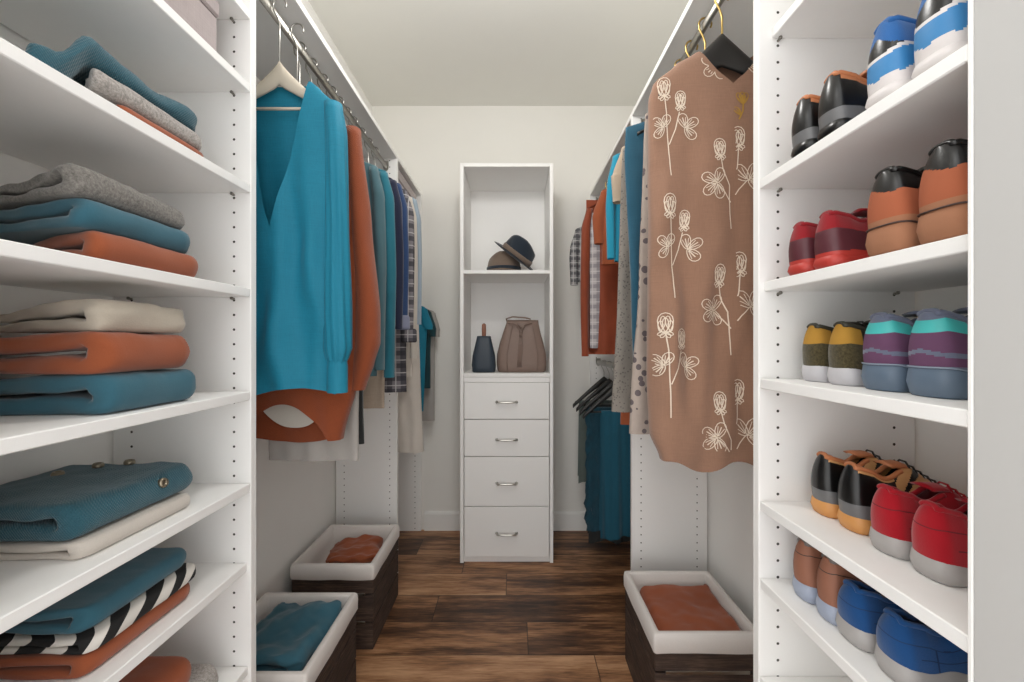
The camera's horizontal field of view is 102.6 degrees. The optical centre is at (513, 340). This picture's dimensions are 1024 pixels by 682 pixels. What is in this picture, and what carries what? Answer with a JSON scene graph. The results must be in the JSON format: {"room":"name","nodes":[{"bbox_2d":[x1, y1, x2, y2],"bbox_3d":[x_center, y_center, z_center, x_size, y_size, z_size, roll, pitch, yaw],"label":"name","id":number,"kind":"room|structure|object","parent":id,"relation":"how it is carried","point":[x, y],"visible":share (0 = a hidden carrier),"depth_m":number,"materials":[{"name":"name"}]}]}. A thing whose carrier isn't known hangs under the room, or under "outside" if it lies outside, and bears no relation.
{"room":"walk-in closet","nodes":[
{"label":"walk-in closet","id":0,"kind":"room"},
{"bbox_2d":[0,0,371,601],"bbox_3d":[-0.935,-0.145,1.218,0.100,2.640,2.675,0,0,0],"label":"wall","id":1,"kind":"structure","parent":0,"point":[296,500],"depth_m":1.45,"materials":[{"name":"paint"}]},
{"bbox_2d":[256,125,380,442],"bbox_3d":[-0.578,-0.181,1.136,0.414,0.947,0.094,0,0,0],"label":"sweater","id":2,"kind":"object","parent":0,"point":[299,415],"visible":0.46,"depth_m":1.11,"materials":[{"name":"fabric"}]},
{"bbox_2d":[355,530,632,681],"bbox_3d":[-0.051,1.200,1.268,1.867,0.050,2.775,0,0,0],"label":"floor","id":3,"kind":"structure","parent":0,"point":[449,620],"depth_m":1.74,"materials":[{"name":"brown wood"}]},
{"bbox_2d":[0,0,255,681],"bbox_3d":[-0.727,0.129,0.658,0.302,2.093,0.515,0,0,0],"label":"shelving unit","id":4,"kind":"object","parent":3,"relation":"on","point":[48,120],"visible":0.64,"depth_m":0.81,"materials":[{"name":"white wood"}]},
{"bbox_2d":[0,583,189,679],"bbox_3d":[-0.735,0.470,0.683,0.251,0.030,0.206,0,0,0],"label":"sweater","id":5,"kind":"object","parent":4,"relation":"on","point":[12,666],"visible":0.34,"depth_m":0.59,"materials":[{"name":"orange fabric"}]},
{"bbox_2d":[0,563,195,654],"bbox_3d":[-0.733,0.441,0.692,0.258,0.026,0.211,0,0,0],"label":"sweater","id":6,"kind":"object","parent":5,"relation":"on","point":[89,640],"visible":0.35,"depth_m":0.61,"materials":[{"name":"fabric"}]},
{"bbox_2d":[3,547,185,634],"bbox_3d":[-0.741,0.411,0.693,0.240,0.036,0.197,0,0,0],"label":"sweater","id":7,"kind":"object","parent":6,"relation":"on","point":[86,607],"visible":0.65,"depth_m":0.65,"materials":[{"name":"teal fabric"}]},
{"bbox_2d":[0,493,189,560],"bbox_3d":[-0.733,0.299,0.677,0.256,0.024,0.208,0,0,0],"label":"sweater","id":8,"kind":"object","parent":4,"relation":"on","point":[100,538],"visible":0.45,"depth_m":0.60,"materials":[{"name":"beige fabric"}]},
{"bbox_2d":[0,459,192,541],"bbox_3d":[-0.739,0.257,0.688,0.252,0.058,0.228,0,0,0],"label":"cardigan","id":9,"kind":"object","parent":8,"relation":"on","point":[66,503],"visible":1,"depth_m":0.64,"materials":[{"name":"fabric"}]},
{"bbox_2d":[0,369,195,415],"bbox_3d":[-0.725,0.079,0.684,0.272,0.061,0.184,0,0,0],"label":"sweater","id":10,"kind":"object","parent":4,"relation":"on","point":[105,393],"visible":0.95,"depth_m":0.60,"materials":[{"name":"teal fabric"}]},
{"bbox_2d":[0,331,189,373],"bbox_3d":[-0.727,0.017,0.677,0.271,0.064,0.175,0,0,0],"label":"sweater","id":11,"kind":"object","parent":10,"relation":"on","point":[107,352],"visible":1,"depth_m":0.60,"materials":[{"name":"orange fabric"}]},
{"bbox_2d":[0,299,184,332],"bbox_3d":[-0.731,-0.039,0.683,0.261,0.050,0.171,0,0,0],"label":"sweater","id":12,"kind":"object","parent":11,"relation":"on","point":[80,315],"visible":0.89,"depth_m":0.64,"materials":[{"name":"beige fabric"}]},
{"bbox_2d":[33,230,197,276],"bbox_3d":[-0.718,-0.138,0.677,0.271,0.045,0.198,0,0,0],"label":"sweater","id":13,"kind":"object","parent":4,"relation":"on","point":[96,244],"visible":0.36,"depth_m":0.62,"materials":[{"name":"orange fabric"}]},
{"bbox_2d":[0,198,189,253],"bbox_3d":[-0.726,-0.182,0.667,0.274,0.043,0.200,0,0,0],"label":"sweater","id":14,"kind":"object","parent":13,"relation":"on","point":[28,224],"visible":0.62,"depth_m":0.60,"materials":[{"name":"teal fabric"}]},
{"bbox_2d":[0,163,184,229],"bbox_3d":[-0.728,-0.225,0.662,0.269,0.043,0.203,0,0,0],"label":"sweater","id":15,"kind":"object","parent":14,"relation":"on","point":[68,180],"visible":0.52,"depth_m":0.60,"materials":[{"name":"fabric"}]},
{"bbox_2d":[116,104,203,156],"bbox_3d":[-0.696,-0.352,0.709,0.209,0.020,0.174,0,0,0],"label":"sweater","id":16,"kind":"object","parent":4,"relation":"on","point":[124,108],"visible":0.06,"depth_m":0.69,"materials":[{"name":"orange fabric"}]},
{"bbox_2d":[84,68,201,149],"bbox_3d":[-0.697,-0.381,0.689,0.208,0.035,0.208,0,0,0],"label":"sweater","id":17,"kind":"object","parent":16,"relation":"on","point":[98,82],"visible":0.21,"depth_m":0.65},
{"bbox_2d":[25,36,196,131],"bbox_3d":[-0.700,-0.391,0.656,0.210,0.093,0.283,0,0,0],"label":"sweater","id":18,"kind":"object","parent":17,"relation":"on","point":[75,62],"visible":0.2,"depth_m":0.60,"materials":[{"name":"fabric"}]},
{"bbox_2d":[164,0,218,50],"bbox_3d":[-0.722,-0.626,0.646,0.277,0.128,0.383,0,0,0],"label":"storage box","id":19,"kind":"object","parent":4,"relation":"on","point":[201,15],"visible":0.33,"depth_m":0.79,"materials":[{"name":"fabric"}]},
{"bbox_2d":[189,664,218,681],"bbox_3d":[-0.725,0.685,0.732,0.254,0.051,0.230,0,0,0],"label":"sweater","id":20,"kind":"object","parent":4,"relation":"on","point":[199,672],"visible":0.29,"depth_m":0.82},
{"bbox_2d":[119,656,190,681],"bbox_3d":[-0.731,0.630,0.694,0.243,0.060,0.200,0,0,0],"label":"sweater","id":21,"kind":"object","parent":20,"relation":"on","point":[152,668],"visible":0.51,"depth_m":0.76,"materials":[{"name":"orange fabric"}]},
{"bbox_2d":[259,0,388,170],"bbox_3d":[-0.630,-0.861,1.468,0.028,0.049,1.103,0,0,0],"label":"rod","id":22,"kind":"object","parent":4,"relation":"attached to","point":[267,4],"visible":0.84,"depth_m":1.30,"materials":[{"name":"metal"}]},
{"bbox_2d":[256,0,305,110],"bbox_3d":[-0.600,-0.725,1.046,0.290,0.312,0.023,0,0,0],"label":"hanger","id":23,"kind":"object","parent":22,"relation":"hanging from","point":[279,75],"visible":0.67,"depth_m":1.04,"materials":[{"name":"plastic"}]},
{"bbox_2d":[256,81,352,394],"bbox_3d":[-0.606,-0.249,1.046,0.391,0.822,0.099,0,0,0],"label":"cardigan","id":24,"kind":"object","parent":23,"relation":"hanging from","point":[304,281],"visible":0.58,"depth_m":1.02,"materials":[{"name":"teal fabric"}]},
{"bbox_2d":[293,41,305,82],"bbox_3d":[-0.630,-0.712,1.202,0.213,0.337,0.010,0,0,0],"label":"hanger","id":25,"kind":"object","parent":22,"relation":"hanging from","point":[299,41],"visible":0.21,"depth_m":1.20,"materials":[{"name":"metal"}]},
{"bbox_2d":[268,391,358,460],"bbox_3d":[-0.585,-0.129,1.205,0.268,0.952,0.051,0,0,-1],"label":"shirt","id":26,"kind":"object","parent":25,"relation":"hanging from","point":[347,448],"visible":0.11,"depth_m":1.19,"materials":[{"name":"grey fabric"}]},
{"bbox_3d":[-0.630,-0.722,1.412,0.271,0.317,0.010,0,0,0],"label":"hanger","id":27,"kind":"object","parent":22,"relation":"hanging from","visible":0},
{"bbox_2d":[378,168,395,377],"bbox_3d":[-0.605,-0.250,1.413,0.398,0.750,0.066,0,0,0],"label":"blouse","id":28,"kind":"object","parent":27,"relation":"hanging from","point":[389,372],"visible":0.21,"depth_m":1.40,"materials":[{"name":"teal fabric"}]},
{"bbox_2d":[256,0,396,157],"bbox_3d":[-0.727,-0.908,1.468,0.302,0.019,1.102,0,0,0],"label":"shelf","id":29,"kind":"object","parent":4,"relation":"attached to","point":[267,30],"visible":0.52,"depth_m":1.30,"materials":[{"name":"white wood"}]},
{"bbox_2d":[256,592,357,681],"bbox_3d":[-0.686,1.012,1.216,0.318,0.324,0.352,0,0,0],"label":"storage basket","id":30,"kind":"object","parent":3,"relation":"on","point":[333,660],"visible":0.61,"depth_m":1.29,"materials":[{"name":"fabric"}]},
{"bbox_3d":[-0.678,0.925,1.202,0.245,0.036,0.260,0,0,0],"label":"folded cloth","id":31,"kind":"object","parent":30,"relation":"in","visible":0},
{"bbox_2d":[256,600,341,670],"bbox_3d":[-0.675,0.872,1.227,0.247,0.073,0.268,0,0,8],"label":"folded cloth","id":32,"kind":"object","parent":31,"relation":"on","point":[287,638],"visible":0.73,"depth_m":1.20,"materials":[{"name":"teal fabric"}]},
{"bbox_2d":[290,525,399,648],"bbox_3d":[-0.691,1.012,1.729,0.322,0.324,0.352,0,0,0],"label":"storage basket","id":33,"kind":"object","parent":3,"relation":"on","point":[375,583],"visible":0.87,"depth_m":1.57,"materials":[{"name":"brown wood"}]},
{"bbox_2d":[326,534,382,562],"bbox_3d":[-0.681,0.907,1.758,0.219,0.072,0.205,0,0,-13],"label":"folded cloth","id":34,"kind":"object","parent":33,"relation":"in","point":[363,548],"visible":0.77,"depth_m":1.73,"materials":[{"name":"orange fabric"}]},
{"bbox_2d":[336,155,397,524],"bbox_3d":[-0.727,0.129,2.030,0.302,2.093,0.019,0,0,0],"label":"partition panel","id":35,"kind":"object","parent":3,"relation":"on","point":[366,487],"visible":0.24,"depth_m":2.02,"materials":[{"name":"white wood"}]},
{"bbox_2d":[398,157,421,530],"bbox_3d":[-0.729,0.129,2.297,0.307,2.093,0.514,0,0,0],"label":"partition panel","id":36,"kind":"object","parent":3,"relation":"on","point":[409,464],"depth_m":2.54,"materials":[{"name":"white wood"}]},
{"bbox_2d":[460,163,552,562],"bbox_3d":[-0.039,0.117,2.339,0.494,2.117,0.399,0,0,0],"label":"tower","id":37,"kind":"object","parent":3,"relation":"on","point":[506,418],"visible":1,"depth_m":2.17,"materials":[{"name":"white wood"}]},
{"bbox_2d":[472,323,495,372],"bbox_3d":[-0.167,0.037,2.270,0.132,0.269,0.104,0,0,0],"label":"bag","id":38,"kind":"object","parent":37,"relation":"on","point":[483,358],"visible":1,"depth_m":2.23,"materials":[{"name":"blue leather"}]},
{"bbox_2d":[487,251,520,269],"bbox_3d":[-0.058,-0.438,2.335,0.260,0.125,0.236,0,0,18],"label":"fedora","id":39,"kind":"object","parent":37,"relation":"on","point":[501,260],"visible":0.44,"depth_m":2.26,"materials":[{"name":"beige fabric"}]},
{"bbox_2d":[494,235,534,269],"bbox_3d":[0.008,-0.488,2.317,0.222,0.223,0.272,0,0,22],"label":"fedora","id":40,"kind":"object","parent":39,"relation":"on","point":[519,248],"visible":0.98,"depth_m":2.23,"materials":[{"name":"blue fabric"}]},
{"bbox_2d":[464,369,549,376],"bbox_3d":[-0.039,0.181,2.351,0.455,0.019,0.360,0,0,0],"label":"shelf","id":41,"kind":"object","parent":37,"relation":"attached to","point":[467,372],"depth_m":2.17,"materials":[{"name":"white wood"}]},
{"bbox_2d":[464,270,549,282],"bbox_3d":[-0.039,-0.366,2.351,0.455,0.019,0.360,0,0,0],"label":"shelf","id":42,"kind":"object","parent":37,"relation":"attached to","point":[471,276],"depth_m":2.27,"materials":[{"name":"white wood"}]},
{"bbox_2d":[497,316,545,371],"bbox_3d":[0.042,0.017,2.296,0.278,0.309,0.149,0,0,0],"label":"bag","id":43,"kind":"object","parent":37,"relation":"on","point":[521,348],"visible":1,"depth_m":2.24,"materials":[{"name":"leather"}]},
{"bbox_2d":[590,195,614,399],"bbox_3d":[0.623,0.129,2.545,0.302,2.093,0.019,0,0,0],"label":"partition panel","id":44,"kind":"object","parent":3,"relation":"on","point":[596,372],"visible":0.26,"depth_m":2.54,"materials":[{"name":"white wood"}]},
{"bbox_2d":[590,115,630,194],"bbox_3d":[0.623,-0.908,2.097,0.302,0.019,0.874,0,0,0],"label":"shelf","id":45,"kind":"object","parent":44,"relation":"attached to","point":[599,185],"visible":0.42,"depth_m":2.11,"materials":[{"name":"white wood"}]},
{"bbox_2d":[631,113,706,570],"bbox_3d":[0.623,0.129,1.649,0.302,2.093,0.019,0,0,0],"label":"partition panel","id":46,"kind":"object","parent":3,"relation":"on","point":[669,499],"visible":0.18,"depth_m":1.64,"materials":[{"name":"white wood"}]},
{"bbox_2d":[624,571,752,681],"bbox_3d":[0.564,1.012,1.355,0.317,0.324,0.336,0,0,0],"label":"storage basket","id":47,"kind":"object","parent":3,"relation":"on","point":[652,654],"visible":0.77,"depth_m":1.19,"materials":[{"name":"fabric"}]},
{"bbox_2d":[640,584,740,630],"bbox_3d":[0.567,0.907,1.350,0.256,0.071,0.273,0,0,2],"label":"folded cloth","id":48,"kind":"object","parent":47,"relation":"in","point":[671,607],"visible":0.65,"depth_m":1.34,"materials":[{"name":"orange fabric"}]},
{"bbox_2d":[753,0,973,681],"bbox_3d":[0.623,0.129,0.615,0.302,2.093,0.388,0,0,0],"label":"shelving unit","id":49,"kind":"object","parent":3,"relation":"on","point":[797,44],"visible":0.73,"depth_m":0.77,"materials":[{"name":"white wood"}]},
{"bbox_2d":[641,0,724,121],"bbox_3d":[0.520,-0.861,1.224,0.028,0.049,0.830,0,0,0],"label":"rod","id":50,"kind":"object","parent":49,"relation":"attached to","point":[713,11],"visible":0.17,"depth_m":1.12,"materials":[{"name":"metal"}]},
{"bbox_2d":[698,17,711,49],"bbox_3d":[0.520,-0.739,1.111,0.276,0.285,0.023,0,0,0],"label":"hanger","id":51,"kind":"object","parent":50,"relation":"hanging from","point":[702,18],"visible":0.21,"depth_m":1.11,"materials":[{"name":"gold metal"}]},
{"bbox_2d":[629,112,649,433],"bbox_3d":[0.525,-0.207,1.113,0.426,0.915,0.066,0,0,1],"label":"dress","id":52,"kind":"object","parent":51,"relation":"hanging from","point":[638,422],"visible":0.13,"depth_m":1.10,"materials":[{"name":"fabric"}]},
{"bbox_2d":[658,0,752,95],"bbox_3d":[0.520,-0.738,1.021,0.330,0.287,0.030,0,0,0],"label":"hanger","id":53,"kind":"object","parent":50,"relation":"hanging from","point":[722,52],"visible":0.59,"depth_m":1.01,"materials":[{"name":"black plastic"}]},
{"bbox_2d":[646,51,752,471],"bbox_3d":[0.525,-0.199,1.026,0.386,1.033,0.134,0,0,0],"label":"floral dress","id":54,"kind":"object","parent":53,"relation":"hanging from","point":[699,360],"visible":0.77,"depth_m":0.98,"materials":[{"name":"fabric"}]},
{"bbox_3d":[0.520,-0.729,1.276,0.305,0.305,0.023,0,0,0],"label":"hanger","id":55,"kind":"object","parent":50,"relation":"hanging from","visible":0},
{"bbox_2d":[612,148,632,412],"bbox_3d":[0.525,-0.212,1.277,0.440,0.865,0.070,0,0,0],"label":"dress","id":56,"kind":"object","parent":55,"relation":"hanging from","point":[623,359],"visible":0.15,"depth_m":1.27,"materials":[{"name":"fabric"}]},
{"bbox_3d":[0.520,-0.749,1.421,0.292,0.265,0.023,0,0,0],"label":"hanger","id":57,"kind":"object","parent":50,"relation":"hanging from","visible":0},
{"bbox_2d":[606,153,619,261],"bbox_3d":[0.525,-0.480,1.423,0.413,0.410,0.065,0,0,0],"label":"blouse","id":58,"kind":"object","parent":57,"relation":"hanging from","point":[612,210],"visible":0.2,"depth_m":1.41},
{"bbox_2d":[632,0,752,115],"bbox_3d":[0.623,-0.908,1.224,0.302,0.019,0.829,0,0,0],"label":"shelf","id":59,"kind":"object","parent":49,"relation":"attached to","point":[737,14],"visible":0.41,"depth_m":1.20,"materials":[{"name":"white wood"}]},
{"bbox_2d":[787,221,817,275],"bbox_3d":[0.589,-0.161,0.705,0.222,0.093,0.062,0,0,0],"label":"sneaker","id":60,"kind":"object","parent":49,"relation":"on","point":[801,244],"visible":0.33,"depth_m":0.69,"materials":[{"name":"red"}]},
{"bbox_2d":[791,94,819,157],"bbox_3d":[0.585,-0.363,0.690,0.222,0.103,0.062,0,0,0],"label":"sneaker","id":61,"kind":"object","parent":49,"relation":"on","point":[805,125],"visible":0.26,"depth_m":0.68,"materials":[{"name":"black leather"}]},
{"bbox_2d":[792,537,821,604],"bbox_3d":[0.614,0.402,0.730,0.222,0.109,0.058,0,0,0],"label":"leather shoe","id":62,"kind":"object","parent":49,"relation":"on","point":[806,559],"visible":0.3,"depth_m":0.72,"materials":[{"name":"brown leather"}]},
{"bbox_2d":[801,321,866,381],"bbox_3d":[0.632,0.018,0.731,0.222,0.107,0.062,0,0,0],"label":"sneaker","id":63,"kind":"object","parent":49,"relation":"on","point":[816,340],"visible":0.29,"depth_m":0.72,"materials":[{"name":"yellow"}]},
{"bbox_2d":[813,208,868,269],"bbox_3d":[0.590,-0.161,0.644,0.222,0.093,0.062,0,0,0],"label":"sneaker","id":64,"kind":"object","parent":49,"relation":"on","point":[840,237],"visible":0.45,"depth_m":0.63,"materials":[{"name":"red"}]},
{"bbox_2d":[817,69,867,140],"bbox_3d":[0.586,-0.363,0.630,0.222,0.103,0.062,0,0,0],"label":"sneaker","id":65,"kind":"object","parent":49,"relation":"on","point":[844,94],"visible":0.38,"depth_m":0.61,"materials":[{"name":"black leather"}]},
{"bbox_2d":[810,449,883,518],"bbox_3d":[0.649,0.251,0.731,0.223,0.113,0.062,0,0,0],"label":"sneaker","id":66,"kind":"object","parent":49,"relation":"on","point":[827,469],"visible":0.41,"depth_m":0.72,"materials":[{"name":"black leather"}]},
{"bbox_2d":[827,320,869,385],"bbox_3d":[0.633,0.018,0.671,0.222,0.107,0.062,0,0,0],"label":"sneaker","id":67,"kind":"object","parent":49,"relation":"on","point":[845,350],"visible":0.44,"depth_m":0.66,"materials":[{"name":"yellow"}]},
{"bbox_2d":[815,553,886,626],"bbox_3d":[0.615,0.402,0.674,0.222,0.109,0.058,0,0,0],"label":"leather shoe","id":68,"kind":"object","parent":49,"relation":"on","point":[830,575],"visible":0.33,"depth_m":0.66,"materials":[{"name":"brown leather"}]},
{"bbox_2d":[835,579,910,652],"bbox_3d":[0.614,0.411,0.625,0.222,0.091,0.070,0,0,0],"label":"sneaker","id":69,"kind":"object","parent":49,"relation":"on","point":[860,606],"visible":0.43,"depth_m":0.61,"materials":[{"name":"blue fabric"}]},
{"bbox_2d":[837,459,936,535],"bbox_3d":[0.650,0.251,0.671,0.223,0.113,0.062,0,0,0],"label":"sneaker","id":70,"kind":"object","parent":49,"relation":"on","point":[857,485],"visible":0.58,"depth_m":0.66,"materials":[{"name":"black leather"}]},
{"bbox_2d":[865,15,915,109],"bbox_3d":[0.585,-0.368,0.538,0.222,0.113,0.066,0,0,0],"label":"sneaker","id":71,"kind":"object","parent":49,"relation":"on","point":[891,63],"visible":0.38,"depth_m":0.52,"materials":[{"name":"blue leather"}]},
{"bbox_2d":[865,166,924,256],"bbox_3d":[0.589,-0.173,0.540,0.222,0.117,0.072,0,0,0],"label":"shoe","id":72,"kind":"object","parent":49,"relation":"on","point":[893,204],"visible":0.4,"depth_m":0.52,"materials":[{"name":"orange leather"}]},
{"bbox_2d":[861,309,942,391],"bbox_3d":[0.632,0.013,0.598,0.222,0.117,0.072,0,0,0],"label":"sneaker","id":73,"kind":"object","parent":49,"relation":"on","point":[887,336],"visible":0.44,"depth_m":0.58,"materials":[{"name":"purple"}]},
{"bbox_2d":[869,481,967,559],"bbox_3d":[0.642,0.257,0.599,0.222,0.101,0.064,0,0,0],"label":"sneaker","id":74,"kind":"object","parent":49,"relation":"on","point":[893,510],"visible":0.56,"depth_m":0.58,"materials":[{"name":"red fabric"}]},
{"bbox_2d":[874,607,967,681],"bbox_3d":[0.615,0.411,0.557,0.222,0.091,0.070,0,0,0],"label":"sneaker","id":75,"kind":"object","parent":49,"relation":"on","point":[907,649],"visible":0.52,"depth_m":0.54,"materials":[{"name":"blue fabric"}]},
{"bbox_2d":[906,307,967,399],"bbox_3d":[0.633,0.013,0.528,0.222,0.117,0.072,0,0,0],"label":"sneaker","id":76,"kind":"object","parent":49,"relation":"on","point":[938,341],"visible":0.62,"depth_m":0.51,"materials":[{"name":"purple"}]},
{"bbox_2d":[909,498,967,586],"bbox_3d":[0.643,0.257,0.536,0.222,0.101,0.064,0,0,0],"label":"sneaker","id":77,"kind":"object","parent":49,"relation":"on","point":[939,534],"visible":0.62,"depth_m":0.52,"materials":[{"name":"red fabric"}]},
{"bbox_2d":[911,0,967,78],"bbox_3d":[0.586,-0.368,0.474,0.222,0.113,0.066,0,0,0],"label":"sneaker","id":78,"kind":"object","parent":49,"relation":"on","point":[941,27],"visible":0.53,"depth_m":0.46,"materials":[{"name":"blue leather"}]},
{"bbox_2d":[916,139,967,244],"bbox_3d":[0.590,-0.173,0.470,0.222,0.117,0.072,0,0,0],"label":"shoe","id":79,"kind":"object","parent":49,"relation":"on","point":[943,189],"visible":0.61,"depth_m":0.46,"materials":[{"name":"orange leather"}]},
{"bbox_2d":[308,0,688,105],"bbox_3d":[-0.051,-1.490,1.268,1.867,0.050,2.775,0,0,0],"label":"ceiling","id":80,"kind":"structure","parent":0,"point":[398,52],"depth_m":2.05,"materials":[{"name":"paint"}]},
{"bbox_2d":[372,106,634,529],"bbox_3d":[-0.051,-0.145,2.605,1.867,2.640,0.100,0,0,0],"label":"wall","id":81,"kind":"structure","parent":0,"point":[431,142],"depth_m":2.56,"materials":[{"name":"paint"}]},
{"bbox_2d":[424,511,586,530],"bbox_3d":[-0.052,1.117,2.547,1.007,0.116,0.016,0,0,0],"label":"baseboard","id":82,"kind":"structure","parent":81,"relation":"attached to","point":[433,520],"depth_m":2.54,"materials":[{"name":"paint"}]},
{"bbox_2d":[578,400,611,482],"bbox_3d":[0.505,0.583,2.370,0.271,0.483,0.052,0,0,0],"label":"trousers","id":83,"kind":"object","parent":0,"point":[582,428],"visible":0.21,"depth_m":2.36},
{"bbox_2d":[584,407,611,531],"bbox_3d":[0.501,0.663,2.131,0.278,0.643,0.054,0,0,0],"label":"trousers","id":84,"kind":"object","parent":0,"point":[592,443],"visible":0.23,"depth_m":2.12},
{"bbox_2d":[599,410,630,539],"bbox_3d":[0.540,0.661,2.030,0.236,0.638,0.052,0,0,0],"label":"trousers","id":85,"kind":"object","parent":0,"point":[615,438],"visible":0.61,"depth_m":2.02,"materials":[{"name":"teal fabric"}]},
{"bbox_2d":[624,121,644,352],"bbox_3d":[0.525,-0.285,1.200,0.404,0.760,0.064,0,0,-2],"label":"dress","id":86,"kind":"object","parent":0,"point":[634,144],"visible":0.16,"depth_m":1.19,"materials":[{"name":"teal fabric"}]},
{"bbox_2d":[707,285,967,623],"bbox_3d":[0.832,-0.145,1.218,0.100,2.640,2.675,0,0,0],"label":"wall","id":87,"kind":"structure","parent":0,"point":[941,449],"depth_m":1.37,"materials":[{"name":"paint"}]},
{"bbox_2d":[974,0,1023,681],"bbox_3d":[0.627,-0.145,0.150,0.310,2.640,0.541,0,0,0],"label":"wall","id":88,"kind":"structure","parent":0,"point":[998,24],"depth_m":0.40,"materials":[{"name":"paint"}]},
{"bbox_3d":[-0.630,-0.360,2.287,0.028,0.049,0.496,0,0,0],"label":"rod","id":89,"kind":"object","parent":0,"visible":0},
{"bbox_3d":[-0.630,-0.273,2.126,0.205,0.215,0.023,0,0,0],"label":"hanger","id":90,"kind":"object","parent":89,"relation":"hanging from","visible":0},
{"bbox_2d":[398,325,423,452],"bbox_3d":[-0.625,0.170,2.127,0.310,0.810,0.068,0,0,-2],"label":"dress","id":91,"kind":"object","parent":90,"relation":"hanging from","point":[410,427],"visible":0.26,"depth_m":2.11,"materials":[{"name":"beige fabric"}]},
{"bbox_3d":[-0.630,-0.268,2.296,0.238,0.225,0.023,0,0,0],"label":"hanger","id":92,"kind":"object","parent":89,"relation":"hanging from","visible":0},
{"bbox_2d":[419,306,432,410],"bbox_3d":[-0.634,0.085,2.299,0.360,0.620,0.068,0,0,0],"label":"t-shirt","id":93,"kind":"object","parent":92,"relation":"hanging from","point":[426,323],"visible":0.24,"depth_m":2.29,"materials":[{"name":"teal fabric"}]},
{"bbox_3d":[0.520,-0.861,2.097,0.028,0.049,0.876,0,0,0],"label":"rod","id":94,"kind":"object","parent":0,"visible":0},
{"bbox_3d":[0.520,-0.756,1.796,0.254,0.250,0.023,0,0,0],"label":"hanger","id":95,"kind":"object","parent":94,"relation":"hanging from","visible":0},
{"bbox_2d":[592,189,618,265],"bbox_3d":[0.540,-0.517,1.799,0.394,0.365,0.059,0,0,0],"label":"t-shirt","id":96,"kind":"object","parent":95,"relation":"hanging from","point":[599,214],"visible":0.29,"depth_m":1.78,"materials":[{"name":"orange fabric"}]},
{"bbox_3d":[-0.630,-0.717,1.347,0.262,0.327,0.010,0,0,0],"label":"hanger","id":97,"kind":"object","parent":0,"visible":0},
{"bbox_2d":[364,162,385,375],"bbox_3d":[-0.612,-0.250,1.347,0.383,0.730,0.063,0,0,0],"label":"jacket","id":98,"kind":"object","parent":97,"relation":"hanging from","point":[375,188],"visible":0.23,"depth_m":1.33,"materials":[{"name":"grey fabric"}]},
{"bbox_3d":[-0.630,-0.728,1.536,0.271,0.305,0.023,0,0,0],"label":"hanger","id":99,"kind":"object","parent":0,"visible":0},
{"bbox_2d":[389,177,403,328],"bbox_3d":[-0.610,-0.335,1.539,0.393,0.620,0.065,0,0,0],"label":"jacket","id":100,"kind":"object","parent":99,"relation":"hanging from","point":[397,200],"visible":0.09,"depth_m":1.52,"materials":[{"name":"blue fabric"}]},
{"bbox_3d":[0.520,-0.754,2.016,0.246,0.255,0.023,0,0,0],"label":"hanger","id":101,"kind":"object","parent":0,"visible":0},
{"bbox_2d":[590,213,599,347],"bbox_3d":[0.515,-0.315,2.020,0.288,0.700,0.027,0,0,0],"label":"shirt","id":102,"kind":"object","parent":101,"relation":"hanging from","point":[594,249],"visible":0.2,"depth_m":2.02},
{"bbox_2d":[580,200,617,355],"bbox_3d":[0.510,-0.310,2.019,0.368,0.770,0.083,0,0,0],"label":"jacket","id":103,"kind":"object","parent":101,"relation":"hanging from","point":[606,338],"visible":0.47,"depth_m":2.00,"materials":[{"name":"orange fabric"}]},
{"bbox_3d":[-0.630,-0.718,1.471,0.230,0.325,0.023,0,0,0],"label":"hanger","id":104,"kind":"object","parent":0,"visible":0},
{"bbox_2d":[363,370,384,408],"bbox_3d":[-0.605,-0.193,1.473,0.287,0.865,0.068,0,0,0],"label":"shirt","id":105,"kind":"object","parent":104,"relation":"hanging from","point":[374,393],"visible":0.03,"depth_m":1.46,"materials":[{"name":"beige fabric"}]},
{"bbox_3d":[-0.630,-0.737,1.602,0.271,0.287,0.010,0,0,0],"label":"hanger","id":106,"kind":"object","parent":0,"visible":0},
{"bbox_2d":[396,183,409,329],"bbox_3d":[-0.610,-0.349,1.605,0.408,0.611,0.062,0,0,0],"label":"shirt","id":107,"kind":"object","parent":106,"relation":"hanging from","point":[406,319],"visible":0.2,"depth_m":1.59,"materials":[{"name":"blue fabric"}]},
{"bbox_3d":[-0.630,-0.742,1.687,0.271,0.277,0.010,0,0,0],"label":"hanger","id":108,"kind":"object","parent":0,"visible":0},
{"bbox_2d":[385,189,416,392],"bbox_3d":[-0.610,-0.228,1.690,0.422,0.875,0.064,0,0,0],"label":"shirt","id":109,"kind":"object","parent":108,"relation":"hanging from","point":[398,383],"visible":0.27,"depth_m":1.67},
{"bbox_3d":[-0.630,-0.738,1.771,0.271,0.285,0.023,0,0,0],"label":"hanger","id":110,"kind":"object","parent":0,"visible":0},
{"bbox_2d":[406,196,417,376],"bbox_3d":[-0.611,-0.255,1.774,0.387,0.820,0.065,0,0,-1],"label":"shirt","id":111,"kind":"object","parent":110,"relation":"hanging from","point":[411,347],"visible":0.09,"depth_m":1.76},
{"bbox_3d":[-0.630,-0.267,2.452,0.254,0.227,0.010,0,0,0],"label":"hanger","id":112,"kind":"object","parent":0,"visible":0},
{"bbox_2d":[422,308,439,420],"bbox_3d":[-0.630,0.130,2.454,0.376,0.690,0.062,0,0,0],"label":"shirt","id":113,"kind":"object","parent":112,"relation":"hanging from","point":[428,413],"visible":0.2,"depth_m":2.44,"materials":[{"name":"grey fabric"}]},
{"bbox_3d":[0.520,-0.734,2.246,0.271,0.295,0.023,0,0,0],"label":"hanger","id":114,"kind":"object","parent":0,"visible":0},
{"bbox_2d":[569,227,581,285],"bbox_3d":[0.505,-0.480,2.248,0.400,0.350,0.061,0,0,0],"label":"shirt","id":115,"kind":"object","parent":114,"relation":"hanging from","point":[575,248],"visible":0.27,"depth_m":2.23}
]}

